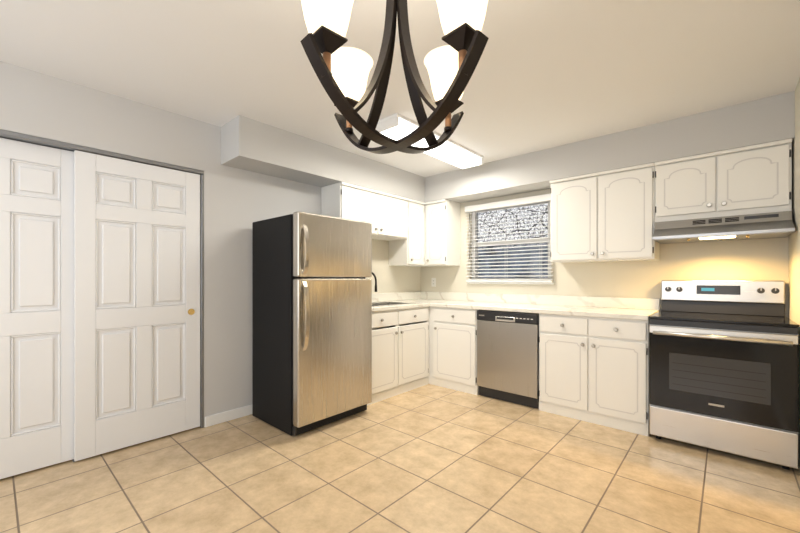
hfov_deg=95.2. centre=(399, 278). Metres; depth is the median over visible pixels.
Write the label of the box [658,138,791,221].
upper cabinet
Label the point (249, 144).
soffit
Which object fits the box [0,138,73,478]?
closet door
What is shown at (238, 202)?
wall
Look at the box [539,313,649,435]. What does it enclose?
base cabinet
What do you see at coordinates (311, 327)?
refrigerator
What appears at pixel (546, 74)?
ceiling
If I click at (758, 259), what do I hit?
wall
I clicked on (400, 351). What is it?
base cabinet
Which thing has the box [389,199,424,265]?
upper cabinet
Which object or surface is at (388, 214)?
upper cabinet
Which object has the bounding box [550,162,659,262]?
upper cabinet
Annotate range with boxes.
[649,280,798,469]
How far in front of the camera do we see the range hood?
2.62 m
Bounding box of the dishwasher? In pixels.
[477,310,538,408]
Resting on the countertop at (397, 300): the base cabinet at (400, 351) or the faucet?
the faucet
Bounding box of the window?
[467,201,553,283]
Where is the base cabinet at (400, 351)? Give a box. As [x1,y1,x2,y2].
[387,307,428,385]
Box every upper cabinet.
[321,182,408,241]
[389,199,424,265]
[425,199,459,265]
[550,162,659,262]
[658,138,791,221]
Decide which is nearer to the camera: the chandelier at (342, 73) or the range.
the chandelier at (342, 73)
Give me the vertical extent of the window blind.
0.916 m
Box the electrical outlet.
[431,278,435,286]
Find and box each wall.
[0,61,420,426]
[421,189,787,316]
[788,78,799,468]
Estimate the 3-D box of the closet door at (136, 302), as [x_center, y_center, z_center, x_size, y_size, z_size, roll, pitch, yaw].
[-1.848,0.175,2.632,0.042,2.002,0.751,0,0,42]
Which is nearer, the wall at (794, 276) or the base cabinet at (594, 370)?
the wall at (794, 276)
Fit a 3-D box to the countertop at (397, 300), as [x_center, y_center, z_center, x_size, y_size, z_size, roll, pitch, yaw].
[-0.245,0.312,3.918,0.624,0.273,0.990,0,0,42]
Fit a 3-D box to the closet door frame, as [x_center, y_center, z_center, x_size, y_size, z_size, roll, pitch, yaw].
[-2.103,0.166,2.390,0.109,2.047,1.496,0,0,42]
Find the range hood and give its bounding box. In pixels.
[652,211,794,243]
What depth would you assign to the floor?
2.14 m
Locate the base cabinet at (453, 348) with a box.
[429,306,478,394]
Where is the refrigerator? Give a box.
[252,211,371,435]
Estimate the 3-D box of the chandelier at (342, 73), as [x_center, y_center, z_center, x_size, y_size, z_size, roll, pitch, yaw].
[-0.009,-0.818,1.082,0.501,0.860,0.500,0,0,1]
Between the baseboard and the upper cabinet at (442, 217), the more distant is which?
the upper cabinet at (442, 217)
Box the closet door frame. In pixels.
[0,129,203,461]
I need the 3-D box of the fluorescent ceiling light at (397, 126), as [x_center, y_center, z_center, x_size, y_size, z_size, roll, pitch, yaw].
[-0.024,-1.206,2.818,0.351,0.087,0.373,0,0,42]
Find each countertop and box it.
[372,291,427,311]
[428,292,659,319]
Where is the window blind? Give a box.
[465,193,552,281]
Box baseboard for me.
[205,404,251,426]
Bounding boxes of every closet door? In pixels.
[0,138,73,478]
[74,150,199,460]
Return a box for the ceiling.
[0,0,799,176]
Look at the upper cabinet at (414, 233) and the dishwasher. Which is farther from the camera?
the upper cabinet at (414, 233)
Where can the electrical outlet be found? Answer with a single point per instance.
(433, 282)
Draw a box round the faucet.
[372,272,376,291]
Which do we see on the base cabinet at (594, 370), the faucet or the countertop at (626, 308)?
the countertop at (626, 308)
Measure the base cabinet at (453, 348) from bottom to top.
0.875 m
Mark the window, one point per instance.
(505, 216)
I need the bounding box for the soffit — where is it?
[221,91,794,202]
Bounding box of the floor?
[0,384,799,532]
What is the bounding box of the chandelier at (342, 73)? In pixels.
[300,0,488,153]
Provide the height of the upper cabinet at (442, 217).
0.778 m
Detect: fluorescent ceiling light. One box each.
[376,113,418,140]
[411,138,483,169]

